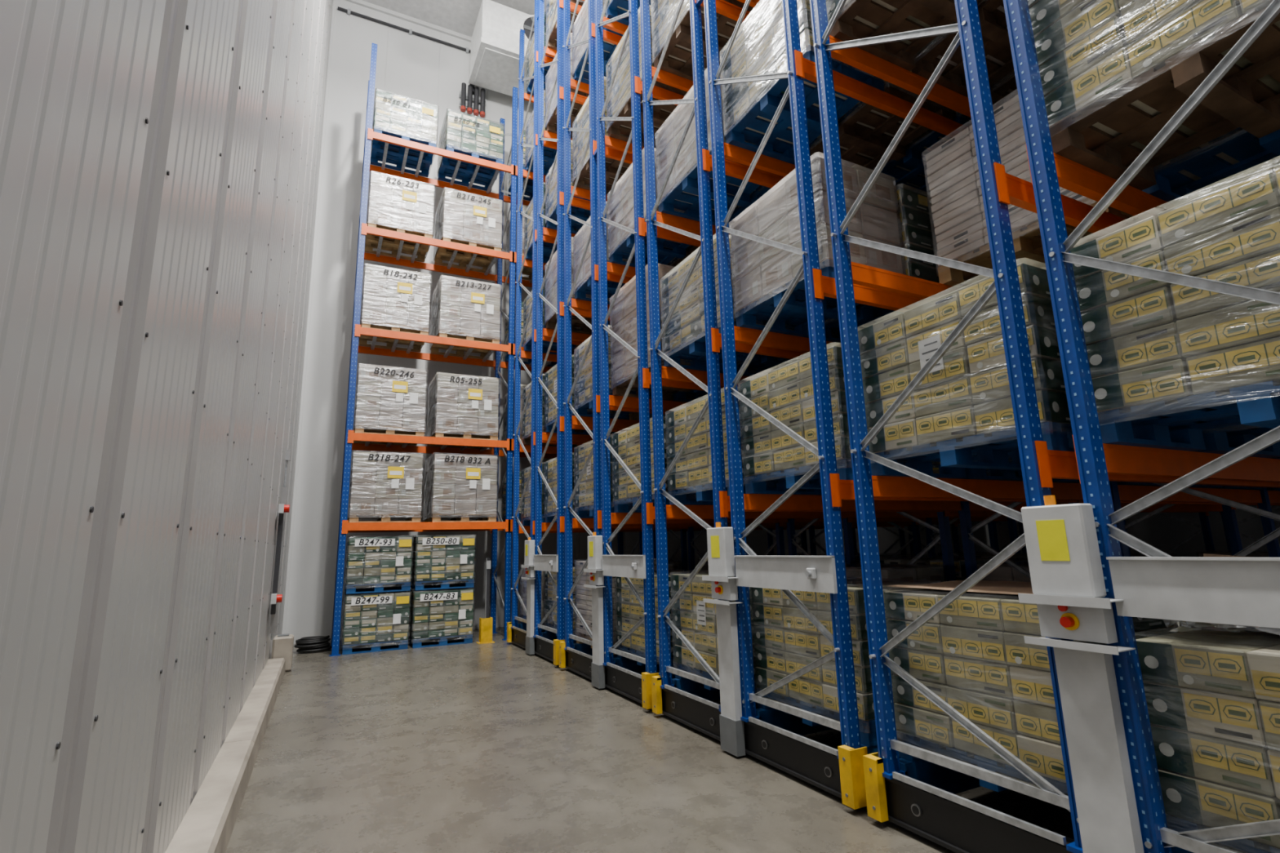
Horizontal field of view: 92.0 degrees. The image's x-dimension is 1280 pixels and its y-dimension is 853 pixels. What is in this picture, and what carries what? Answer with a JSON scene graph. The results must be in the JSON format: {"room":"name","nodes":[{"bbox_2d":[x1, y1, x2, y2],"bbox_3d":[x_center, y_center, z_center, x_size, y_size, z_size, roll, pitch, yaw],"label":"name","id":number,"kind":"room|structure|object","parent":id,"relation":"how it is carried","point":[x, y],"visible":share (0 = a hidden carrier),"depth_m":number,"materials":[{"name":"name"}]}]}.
{"room":"warehouse","nodes":[
{"label":"warehouse","id":0,"kind":"room"},
{"bbox_2d":[0,0,333,852],"bbox_3d":[-2.413,-4.627,3.946,0.205,13.900,19.400,4,-12,-26],"label":"wall","id":1,"kind":"structure","parent":0,"point":[160,159],"depth_m":2.17,"materials":[{"name":"metal"}]},
{"bbox_2d":[164,657,285,852],"bbox_3d":[-1.362,1.829,1.378,0.215,0.200,16.294,4,-12,-26],"label":"curb","id":2,"kind":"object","parent":1,"relation":"attached to","point":[207,825],"depth_m":4.04,"materials":[{"name":"concrete"}]},
{"bbox_2d":[269,449,291,639],"bbox_3d":[-4.784,1.541,8.268,0.120,2.550,0.560,4,-12,-26],"label":"door safety edge","id":3,"kind":"object","parent":1,"relation":"attached to","point":[276,597],"visible":1,"depth_m":8.14,"materials":[{"name":"rubber"}]},
{"bbox_2d":[363,0,546,36],"bbox_3d":[3.195,-11.159,8.326,13.500,0.300,19.700,4,-12,-26],"label":"ceiling","id":4,"kind":"structure","parent":0,"point":[460,16],"depth_m":14.31,"materials":[{"name":"paint"}]},
{"bbox_2d":[468,0,534,100],"bbox_3d":[-2.407,-8.838,14.671,2.940,1.510,1.475,4,-12,-26],"label":"cooler","id":5,"kind":"object","parent":4,"relation":"hanging from","point":[495,40],"visible":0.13,"depth_m":13.82,"materials":[{"name":"metal"}]},
{"bbox_2d":[284,0,821,644],"bbox_3d":[-0.929,-2.451,15.413,12.900,13.900,0.150,4,-12,-26],"label":"wall","id":6,"kind":"structure","parent":0,"point":[413,66],"depth_m":13.12,"materials":[{"name":"paint"}]},
{"bbox_2d":[281,0,335,634],"bbox_3d":[-6.627,-2.818,12.465,0.049,13.789,0.049,4,-12,-26],"label":"trim","id":7,"kind":"structure","parent":6,"relation":"attached to","point":[334,1],"depth_m":12.25,"materials":[{"name":"paint"}]},
{"bbox_2d":[337,6,471,53],"bbox_3d":[-1.797,-8.957,16.163,11.000,0.100,0.060,4,-12,-26],"label":"cable conduit","id":8,"kind":"object","parent":6,"relation":"attached to","point":[348,11],"visible":0.35,"depth_m":14.33,"materials":[{"name":"metal"}]},
{"bbox_2d":[345,0,471,42],"bbox_3d":[-1.056,-9.243,16.627,12.900,0.099,0.059,4,-12,-26],"label":"trim","id":9,"kind":"structure","parent":6,"relation":"attached to","point":[361,2],"depth_m":14.47,"materials":[{"name":"paint"}]},
{"bbox_2d":[458,82,485,117],"bbox_3d":[-3.976,-7.893,14.712,0.610,1.030,0.198,4,-12,-26],"label":"pipe","id":10,"kind":"object","parent":6,"relation":"attached to","point":[472,89],"visible":0.94,"depth_m":14.61,"materials":[{"name":"metal"}]},
{"bbox_2d":[225,626,1074,852],"bbox_3d":[3.553,2.779,5.635,13.500,0.300,19.700,4,-12,-26],"label":"floor","id":11,"kind":"structure","parent":0,"point":[496,747],"depth_m":4.42,"materials":[{"name":"concrete"}]},
{"bbox_2d":[271,633,293,671],"bbox_3d":[-5.058,3.201,8.744,0.250,0.485,0.300,4,-12,-26],"label":"bollard","id":12,"kind":"object","parent":11,"relation":"on","point":[282,644],"visible":0.81,"depth_m":8.63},
{"bbox_2d":[293,635,332,653],"bbox_3d":[-5.483,3.650,10.377,0.563,0.238,0.501,4,-12,-26],"label":"cable coil","id":13,"kind":"object","parent":11,"relation":"on","point":[317,643],"visible":1,"depth_m":10.22,"materials":[{"name":"black rubber"}]},
{"bbox_2d":[339,591,411,654],"bbox_3d":[-4.588,3.338,10.697,1.046,0.930,1.125,4,-12,-26],"label":"load","id":14,"kind":"object","parent":11,"relation":"on","point":[373,620],"visible":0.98,"depth_m":10.25,"materials":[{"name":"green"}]},
{"bbox_2d":[342,535,413,594],"bbox_3d":[-4.612,2.411,10.876,1.046,0.930,1.124,4,-12,-26],"label":"load","id":15,"kind":"object","parent":14,"relation":"on","point":[368,566],"visible":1,"depth_m":10.43,"materials":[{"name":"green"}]},
{"bbox_2d":[408,587,475,648],"bbox_3d":[-3.631,3.405,11.172,1.046,0.930,1.124,4,-12,-26],"label":"load","id":16,"kind":"object","parent":11,"relation":"on","point":[437,615],"visible":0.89,"depth_m":10.72,"materials":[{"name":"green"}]},
{"bbox_2d":[410,534,476,590],"bbox_3d":[-3.655,2.478,11.351,1.046,0.930,1.125,4,-12,-26],"label":"load","id":17,"kind":"object","parent":16,"relation":"on","point":[436,566],"visible":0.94,"depth_m":10.90,"materials":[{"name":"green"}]},
{"bbox_2d":[476,617,494,644],"bbox_3d":[-2.713,3.585,10.872,0.280,0.420,0.190,4,-12,-26],"label":"guard","id":18,"kind":"object","parent":11,"relation":"on","point":[486,624],"visible":1,"depth_m":10.81,"materials":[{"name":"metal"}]},
{"bbox_2d":[328,42,642,656],"bbox_3d":[-2.776,-1.611,12.659,5.720,11.300,1.200,4,-12,-26],"label":"rack","id":19,"kind":"object","parent":11,"relation":"on","point":[345,527],"visible":0.56,"depth_m":11.88,"materials":[{"name":"metal"}]},
{"bbox_2d":[346,450,424,522],"bbox_3d":[-4.600,1.138,11.145,1.186,1.220,1.124,4,-12,-26],"label":"load","id":20,"kind":"object","parent":19,"relation":"on","point":[384,486],"visible":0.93,"depth_m":10.69,"materials":[{"name":"white plastic"}]},
{"bbox_2d":[352,363,428,445],"bbox_3d":[-4.639,-0.364,11.435,1.186,1.240,1.124,4,-12,-26],"label":"load","id":21,"kind":"object","parent":19,"relation":"on","point":[389,400],"visible":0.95,"depth_m":10.99,"materials":[{"name":"white plastic"}]},
{"bbox_2d":[358,263,431,352],"bbox_3d":[-4.687,-2.219,11.793,1.186,1.220,1.124,4,-12,-26],"label":"load","id":22,"kind":"object","parent":19,"relation":"on","point":[395,300],"visible":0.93,"depth_m":11.36,"materials":[{"name":"white plastic"}]},
{"bbox_2d":[364,170,435,262],"bbox_3d":[-4.734,-4.084,12.153,1.186,1.140,1.125,4,-12,-26],"label":"load","id":23,"kind":"object","parent":19,"relation":"on","point":[394,203],"visible":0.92,"depth_m":11.75,"materials":[{"name":"white plastic"}]},
{"bbox_2d":[369,88,439,177],"bbox_3d":[-4.781,-5.895,12.502,1.186,0.950,1.125,4,-12,-26],"label":"load","id":24,"kind":"object","parent":19,"relation":"on","point":[394,114],"visible":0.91,"depth_m":12.15,"materials":[{"name":"grey plastic"}]},
{"bbox_2d":[422,452,498,522],"bbox_3d":[-3.411,1.211,11.736,1.186,1.240,1.124,4,-12,-26],"label":"load","id":25,"kind":"object","parent":19,"relation":"on","point":[459,487],"visible":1,"depth_m":11.30,"materials":[{"name":"white plastic"}]},
{"bbox_2d":[426,372,500,448],"bbox_3d":[-3.450,-0.271,12.023,1.186,1.220,1.124,4,-12,-26],"label":"load","id":26,"kind":"object","parent":19,"relation":"on","point":[459,406],"visible":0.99,"depth_m":11.58,"materials":[{"name":"white plastic"}]},
{"bbox_2d":[429,275,502,359],"bbox_3d":[-3.498,-2.146,12.384,1.186,1.240,1.124,4,-12,-26],"label":"load","id":27,"kind":"object","parent":19,"relation":"on","point":[463,308],"visible":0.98,"depth_m":11.96,"materials":[{"name":"white plastic"}]},
{"bbox_2d":[433,186,503,273],"bbox_3d":[-3.545,-4.001,12.742,1.186,1.140,1.125,4,-12,-26],"label":"load","id":28,"kind":"object","parent":19,"relation":"on","point":[461,217],"visible":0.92,"depth_m":12.34,"materials":[{"name":"white plastic"}]},
{"bbox_2d":[436,108,504,191],"bbox_3d":[-3.592,-5.812,13.092,1.186,0.950,1.124,4,-12,-26],"label":"load","id":29,"kind":"object","parent":19,"relation":"on","point":[460,132],"visible":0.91,"depth_m":12.75,"materials":[{"name":"grey plastic"}]},
{"bbox_2d":[501,70,1279,626],"bbox_3d":[3.451,-2.808,9.748,8.151,11.570,12.198,4,-12,-26],"label":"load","id":30,"kind":"object","parent":19,"relation":"on","point":[908,170],"visible":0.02,"depth_m":6.45},
{"bbox_2d":[484,557,490,617],"bbox_3d":[-2.799,3.151,11.334,0.120,1.450,0.120,4,-12,-26],"label":"post","id":31,"kind":"object","parent":11,"relation":"on","point":[487,560],"visible":0.57,"depth_m":11.35,"materials":[{"name":"metal"}]},
{"bbox_2d":[506,0,959,665],"bbox_3d":[1.962,-2.217,12.531,8.715,12.199,2.570,4,-12,-26],"label":"rack","id":32,"kind":"object","parent":11,"relation":"on","point":[529,636],"visible":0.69,"depth_m":10.45,"materials":[{"name":"metal"}]},
{"bbox_2d":[520,462,546,525],"bbox_3d":[-1.511,1.208,10.814,0.856,1.000,1.176,4,-12,-26],"label":"load","id":33,"kind":"object","parent":32,"relation":"on","point":[526,510],"visible":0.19,"depth_m":10.87,"materials":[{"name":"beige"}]},
{"bbox_2d":[525,9,553,95],"bbox_3d":[-1.723,-7.384,12.455,0.856,1.000,1.176,4,-12,-26],"label":"load","id":34,"kind":"object","parent":32,"relation":"on","point":[530,56],"visible":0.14,"depth_m":12.52,"materials":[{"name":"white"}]},
{"bbox_2d":[524,89,556,175],"bbox_3d":[-1.681,-5.665,12.127,0.856,1.000,1.176,4,-12,-26],"label":"load","id":35,"kind":"object","parent":32,"relation":"on","point":[549,154],"visible":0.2,"depth_m":12.17,"materials":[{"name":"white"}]},
{"bbox_2d":[520,563,576,630],"bbox_3d":[-1.463,2.845,10.487,0.856,1.000,1.176,4,-12,-26],"label":"load","id":36,"kind":"object","parent":32,"relation":"on","point":[524,582],"visible":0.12,"depth_m":10.60,"materials":[{"name":"white"}]},
{"bbox_2d":[524,182,579,262],"bbox_3d":[-1.634,-3.800,11.769,0.856,1.000,1.176,4,-12,-26],"label":"load","id":37,"kind":"object","parent":32,"relation":"on","point":[547,246],"visible":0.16,"depth_m":11.85,"materials":[{"name":"white plastic"}]},
{"bbox_2d":[521,373,582,446],"bbox_3d":[-1.541,-0.252,11.082,0.856,1.050,1.176,4,-12,-26],"label":"load","id":38,"kind":"object","parent":32,"relation":"on","point":[526,420],"visible":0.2,"depth_m":11.13,"materials":[{"name":"white plastic"}]},
{"bbox_2d":[523,277,582,354],"bbox_3d":[-1.588,-1.984,11.421,0.856,1.000,1.176,4,-12,-26],"label":"load","id":39,"kind":"object","parent":32,"relation":"on","point":[527,302],"visible":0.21,"depth_m":11.50,"materials":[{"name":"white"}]},
{"bbox_2d":[543,564,578,640],"bbox_3d":[-0.873,2.607,9.331,0.856,1.000,1.176,4,-12,-26],"label":"load","id":40,"kind":"object","parent":32,"relation":"on","point":[549,593],"visible":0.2,"depth_m":9.35,"materials":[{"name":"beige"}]},
{"bbox_2d":[545,0,584,50],"bbox_3d":[-1.145,-7.677,11.331,0.856,1.120,1.176,4,-12,-26],"label":"load","id":41,"kind":"object","parent":32,"relation":"on","point":[550,4],"visible":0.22,"depth_m":11.40,"materials":[{"name":"white plastic"}]},
{"bbox_2d":[543,452,589,522],"bbox_3d":[-0.922,0.985,9.658,0.856,0.970,1.176,4,-12,-26],"label":"load","id":42,"kind":"object","parent":32,"relation":"on","point":[549,507],"visible":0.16,"depth_m":9.71,"materials":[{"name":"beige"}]},
{"bbox_2d":[545,32,589,138],"bbox_3d":[-1.103,-5.973,11.006,0.856,1.150,1.176,4,-12,-26],"label":"load","id":43,"kind":"object","parent":32,"relation":"on","point":[551,122],"visible":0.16,"depth_m":11.01,"materials":[{"name":"white plastic"}]},
{"bbox_2d":[545,139,608,234],"bbox_3d":[-1.044,-4.038,10.613,0.856,1.000,1.176,4,-12,-26],"label":"load","id":44,"kind":"object","parent":32,"relation":"on","point":[583,214],"visible":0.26,"depth_m":10.62,"materials":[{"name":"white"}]},
{"bbox_2d":[544,236,611,334],"bbox_3d":[-1.003,-2.294,10.285,0.856,1.150,1.176,4,-12,-26],"label":"load","id":45,"kind":"object","parent":32,"relation":"on","point":[550,286],"visible":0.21,"depth_m":10.36,"materials":[{"name":"white plastic"}]},
{"bbox_2d":[544,355,616,435],"bbox_3d":[-0.949,-0.466,9.918,0.856,1.000,1.176,4,-12,-26],"label":"load","id":46,"kind":"object","parent":32,"relation":"on","point":[550,378],"visible":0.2,"depth_m":9.99,"materials":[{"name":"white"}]},
{"bbox_2d":[571,333,591,355],"bbox_3d":[-0.803,-1.987,11.822,0.856,1.120,1.176,4,-12,-26],"label":"load","id":47,"kind":"object","parent":32,"relation":"on","point":[576,346],"visible":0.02,"depth_m":11.98,"materials":[{"name":"brown cardboard"}]},
{"bbox_2d":[667,562,674,571],"bbox_3d":[-0.093,2.665,9.735,0.856,1.000,1.176,4,-12,-26],"label":"load","id":48,"kind":"object","parent":32,"relation":"on","point":[670,565],"visible":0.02,"depth_m":9.49,"materials":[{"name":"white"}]},
{"bbox_2d":[559,0,1026,709],"bbox_3d":[3.170,-2.705,10.166,8.715,12.199,2.570,4,-12,-26],"label":"rack","id":49,"kind":"object","parent":11,"relation":"on","point":[599,664],"visible":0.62,"depth_m":7.80,"materials":[{"name":"metal"}]},
{"bbox_2d":[572,0,623,84],"bbox_3d":[-0.475,-6.152,9.765,0.856,1.000,1.176,4,-12,-26],"label":"load","id":50,"kind":"object","parent":49,"relation":"on","point":[580,26],"visible":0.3,"depth_m":9.78,"materials":[{"name":"white plastic"}]},
{"bbox_2d":[572,76,631,194],"bbox_3d":[-0.434,-4.344,9.427,0.856,1.120,1.176,4,-12,-26],"label":"load","id":51,"kind":"object","parent":49,"relation":"on","point":[581,120],"visible":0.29,"depth_m":9.42,"materials":[{"name":"white plastic"}]},
{"bbox_2d":[573,200,647,304],"bbox_3d":[-0.380,-2.471,9.054,0.856,1.000,1.176,4,-12,-26],"label":"load","id":52,"kind":"object","parent":49,"relation":"on","point":[582,288],"visible":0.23,"depth_m":9.08,"materials":[{"name":"white plastic"}]},
{"bbox_2d":[573,324,651,419],"bbox_3d":[-0.330,-0.716,8.706,0.856,1.000,1.176,4,-12,-26],"label":"load","id":53,"kind":"object","parent":49,"relation":"on","point":[583,390],"visible":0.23,"depth_m":8.72,"materials":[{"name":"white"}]},
{"bbox_2d":[573,434,654,518],"bbox_3d":[-0.303,0.720,8.447,0.856,1.000,1.176,4,-12,-26],"label":"load","id":54,"kind":"object","parent":49,"relation":"on","point":[584,501],"visible":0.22,"depth_m":8.43,"materials":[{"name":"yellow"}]},
{"bbox_2d":[574,558,657,654],"bbox_3d":[-0.262,2.311,8.141,0.856,1.100,1.176,4,-12,-26],"label":"load","id":55,"kind":"object","parent":49,"relation":"on","point":[584,601],"visible":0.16,"depth_m":8.17,"materials":[{"name":"white plastic"}]},
{"bbox_2d":[604,0,650,25],"bbox_3d":[0.113,-6.390,8.612,0.856,1.000,1.176,4,-12,-26],"label":"load","id":56,"kind":"object","parent":49,"relation":"on","point":[614,8],"visible":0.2,"depth_m":8.79,"materials":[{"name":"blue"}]},
{"bbox_2d":[605,4,687,148],"bbox_3d":[0.164,-4.586,8.255,0.856,1.120,1.176,4,-12,-26],"label":"load","id":57,"kind":"object","parent":49,"relation":"on","point":[619,104],"visible":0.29,"depth_m":8.20,"materials":[{"name":"white plastic"}]},
{"bbox_2d":[607,147,700,266],"bbox_3d":[0.202,-2.707,7.913,0.856,1.000,1.176,4,-12,-26],"label":"load","id":58,"kind":"object","parent":49,"relation":"on","point":[621,208],"visible":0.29,"depth_m":7.91,"materials":[{"name":"white plastic"}]},
{"bbox_2d":[611,417,697,512],"bbox_3d":[0.288,0.496,7.287,0.856,0.970,1.176,4,-12,-26],"label":"load","id":59,"kind":"object","parent":49,"relation":"on","point":[626,441],"visible":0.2,"depth_m":7.21,"materials":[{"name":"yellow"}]},
{"bbox_2d":[609,262,706,400],"bbox_3d":[0.252,-1.101,7.585,0.856,1.300,1.176,4,-12,-26],"label":"load","id":60,"kind":"object","parent":49,"relation":"on","point":[624,311],"visible":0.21,"depth_m":7.54,"materials":[{"name":"white plastic"}]},
{"bbox_2d":[613,568,706,667],"bbox_3d":[0.335,2.134,6.961,0.856,0.970,1.176,4,-12,-26],"label":"load","id":61,"kind":"object","parent":49,"relation":"on","point":[629,611],"visible":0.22,"depth_m":6.89,"materials":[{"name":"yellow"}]},
{"bbox_2d":[628,394,695,420],"bbox_3d":[0.444,-0.706,9.127,0.856,1.100,1.176,4,-12,-26],"label":"load","id":62,"kind":"object","parent":49,"relation":"on","point":[633,416],"visible":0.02,"depth_m":9.28,"materials":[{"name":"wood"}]},
{"bbox_2d":[669,245,698,266],"bbox_3d":[0.994,-2.713,8.303,0.856,1.120,1.176,4,-12,-26],"label":"load","id":63,"kind":"object","parent":49,"relation":"on","point":[691,250],"visible":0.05,"depth_m":8.18,"materials":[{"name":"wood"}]},
{"bbox_2d":[671,368,756,402],"bbox_3d":[1.040,-0.897,7.952,0.856,1.000,1.176,4,-12,-26],"label":"load","id":64,"kind":"object","parent":49,"relation":"on","point":[680,396],"visible":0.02,"depth_m":8.14,"materials":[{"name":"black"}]},
{"bbox_2d":[640,0,1279,809],"bbox_3d":[4.368,-3.189,7.818,8.715,12.199,2.570,4,-12,-26],"label":"rack","id":65,"kind":"object","parent":11,"relation":"on","point":[772,736],"visible":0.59,"depth_m":5.18,"materials":[{"name":"metal"}]},
{"bbox_2d":[650,0,754,80],"bbox_3d":[0.766,-4.829,7.075,0.856,1.120,1.176,4,-12,-26],"label":"load","id":66,"kind":"object","parent":65,"relation":"on","point":[677,59],"visible":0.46,"depth_m":7.10,"materials":[{"name":"white plastic"}]},
{"bbox_2d":[670,570,759,693],"bbox_3d":[0.943,1.873,5.772,0.856,1.000,1.176,4,-12,-26],"label":"load","id":67,"kind":"object","parent":65,"relation":"on","point":[696,620],"visible":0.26,"depth_m":5.73,"materials":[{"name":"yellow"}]},
{"bbox_2d":[654,68,781,225],"bbox_3d":[0.813,-2.954,6.715,0.856,1.000,1.176,4,-12,-26],"label":"load","id":68,"kind":"object","parent":65,"relation":"on","point":[681,193],"visible":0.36,"depth_m":6.69,"materials":[{"name":"white plastic"}]},
{"bbox_2d":[659,233,793,373],"bbox_3d":[0.859,-1.197,6.375,0.856,1.000,1.176,4,-12,-26],"label":"load","id":69,"kind":"object","parent":65,"relation":"on","point":[683,337],"visible":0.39,"depth_m":6.29,"materials":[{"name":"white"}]},
{"bbox_2d":[665,386,805,505],"bbox_3d":[0.903,0.248,6.082,0.856,0.970,1.176,4,-12,-26],"label":"load","id":70,"kind":"object","parent":65,"relation":"on","point":[692,472],"visible":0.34,"depth_m":5.98,"materials":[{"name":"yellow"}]},
{"bbox_2d":[728,176,783,227],"bbox_3d":[1.609,-2.902,7.087,0.856,1.000,1.176,4,-12,-26],"label":"load","id":71,"kind":"object","parent":65,"relation":"on","point":[764,189],"visible":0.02,"depth_m":6.86,"materials":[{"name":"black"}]},
{"bbox_2d":[736,325,839,376],"bbox_3d":[1.649,-1.143,6.759,0.856,1.000,1.176,4,-12,-26],"label":"load","id":72,"kind":"object","parent":65,"relation":"on","point":[766,362],"visible":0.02,"depth_m":6.92,"materials":[{"name":"black"}]},
{"bbox_2d":[720,0,884,164],"bbox_3d":[1.407,-3.193,5.553,0.856,1.000,1.176,4,-12,-26],"label":"load","id":73,"kind":"object","parent":65,"relation":"on","point":[758,46],"visible":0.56,"depth_m":5.46,"materials":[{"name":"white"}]},
{"bbox_2d":[728,151,906,337],"bbox_3d":[1.450,-1.436,5.217,0.856,1.000,1.176,4,-12,-26],"label":"load","id":74,"kind":"object","parent":65,"relation":"on","point":[763,273],"visible":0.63,"depth_m":4.94,"materials":[{"name":"white plastic"}]},
{"bbox_2d":[737,342,905,495],"bbox_3d":[1.485,0.013,4.942,0.856,0.970,1.176,4,-12,-26],"label":"load","id":75,"kind":"object","parent":65,"relation":"on","point":[784,390],"visible":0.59,"depth_m":4.77,"materials":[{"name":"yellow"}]},
{"bbox_2d":[749,576,940,746],"bbox_3d":[1.525,1.653,4.629,0.856,0.970,1.176,4,-12,-26],"label":"load","id":76,"kind":"object","parent":65,"relation":"on","point":[786,641],"visible":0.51,"depth_m":4.41,"materials":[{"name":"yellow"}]},
{"bbox_2d":[809,70,954,169],"bbox_3d":[2.186,-3.195,5.967,0.856,1.120,1.176,4,-12,-26],"label":"load","id":77,"kind":"object","parent":65,"relation":"on","point":[867,132],"visible":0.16,"depth_m":5.78,"materials":[{"name":"plastic"}]},
{"bbox_2d":[824,183,939,342],"bbox_3d":[2.235,-1.365,5.609,0.856,0.970,1.176,4,-12,-26],"label":"load","id":78,"kind":"object","parent":65,"relation":"on","point":[916,228],"visible":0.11,"depth_m":5.04,"materials":[{"name":"black"}]},
{"bbox_2d":[809,0,1279,852],"bbox_3d":[5.562,-3.671,5.479,8.715,12.199,2.570,4,-12,-26],"label":"rack","id":79,"kind":"object","parent":11,"relation":"on","point":[1087,586],"visible":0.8,"depth_m":2.95,"materials":[{"name":"metal"}]},
{"bbox_2d":[826,0,985,71],"bbox_3d":[2.009,-3.461,4.376,0.856,1.050,1.176,4,-12,-26],"label":"load","id":80,"kind":"object","parent":79,"relation":"on","point":[857,19],"visible":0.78,"depth_m":4.57,"materials":[{"name":"brown wood"}]},
{"bbox_2d":[911,0,1014,97],"bbox_3d":[2.796,-3.456,4.772,0.856,1.150,1.176,4,-12,-26],"label":"load","id":81,"kind":"object","parent":79,"relation":"on","point":[995,36],"visible":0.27,"depth_m":4.91,"materials":[{"name":"brown wood"}]},
{"bbox_2d":[857,257,1075,479],"bbox_3d":[2.089,-0.246,3.761,0.856,1.000,1.176,4,-12,-26],"label":"load","id":82,"kind":"object","parent":79,"relation":"on","point":[960,416],"visible":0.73,"depth_m":3.51,"materials":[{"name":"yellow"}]},
{"bbox_2d":[921,88,1133,286],"bbox_3d":[2.847,-1.677,4.418,0.856,1.100,1.176,4,-12,-26],"label":"load","id":83,"kind":"object","parent":79,"relation":"on","point":[955,203],"visible":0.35,"depth_m":4.46,"materials":[{"name":"white plastic"}]},
{"bbox_2d":[882,586,1177,794],"bbox_3d":[2.134,1.407,3.437,0.856,0.970,1.176,4,-12,-26],"label":"load","id":84,"kind":"object","parent":79,"relation":"on","point":[974,655],"visible":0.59,"depth_m":3.25,"materials":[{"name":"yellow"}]},
{"bbox_2d":[890,580,1033,594],"bbox_3d":[2.140,0.919,3.538,0.806,0.011,1.106,4,-12,-28],"label":"sheet","id":85,"kind":"object","parent":84,"relation":"on","point":[982,586],"visible":0.48,"depth_m":3.63,"materials":[{"name":"plastic"}]},
{"bbox_2d":[1027,0,1279,190],"bbox_3d":[2.649,-1.945,2.871,0.856,1.050,1.176,4,-12,-26],"label":"load","id":86,"kind":"object","parent":79,"relation":"on","point":[1113,73],"visible":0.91,"depth_m":2.88,"materials":[{"name":"beige cardboard"}]},
{"bbox_2d":[1070,155,1279,451],"bbox_3d":[2.679,-0.469,2.602,0.856,0.970,1.176,4,-12,-26],"label":"load","id":87,"kind":"object","parent":79,"relation":"on","point":[1170,363],"visible":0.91,"depth_m":2.57,"materials":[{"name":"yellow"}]},
{"bbox_2d":[1134,623,1279,852],"bbox_3d":[2.729,1.231,2.261,0.856,0.840,1.176,4,-12,-26],"label":"load","id":88,"kind":"object","parent":79,"relation":"on","point":[1212,697],"visible":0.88,"depth_m":2.40,"materials":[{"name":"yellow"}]},
{"bbox_2d":[1167,553,1279,632],"bbox_3d":[2.575,0.691,2.570,0.746,0.323,0.634,7,-14,-37],"label":"carton","id":89,"kind":"object","parent":88,"relation":"on","point":[1203,626],"visible":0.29,"depth_m":2.58,"materials":[{"name":"white"}]},
{"bbox_2d":[1141,127,1279,201],"bbox_3d":[3.426,-1.861,3.276,0.856,1.000,1.176,4,-12,-26],"label":"load","id":90,"kind":"object","parent":79,"relation":"on","point":[1228,156],"visible":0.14,"depth_m":3.38,"materials":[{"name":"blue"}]},
{"bbox_2d":[1219,623,1245,626],"bbox_3d":[3.509,1.289,2.665,0.856,0.840,1.176,4,-12,-26],"label":"load","id":91,"kind":"object","parent":79,"relation":"on","point":[1223,624],"visible":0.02,"depth_m":3.02,"materials":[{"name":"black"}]},
{"bbox_2d":[1195,424,1279,457],"bbox_3d":[3.473,-0.417,2.979,0.856,0.970,1.176,4,-12,-26],"label":"load","id":92,"kind":"object","parent":79,"relation":"on","point":[1223,440],"visible":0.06,"depth_m":3.23,"materials":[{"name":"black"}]},
{"bbox_2d":[818,505,1279,557],"bbox_3d":[9.342,-3.804,9.776,0.300,13.900,19.400,4,-12,-26],"label":"wall","id":93,"kind":"structure","parent":0,"point":[1162,532],"depth_m":10.14,"materials":[{"name":"paint"}]}
]}

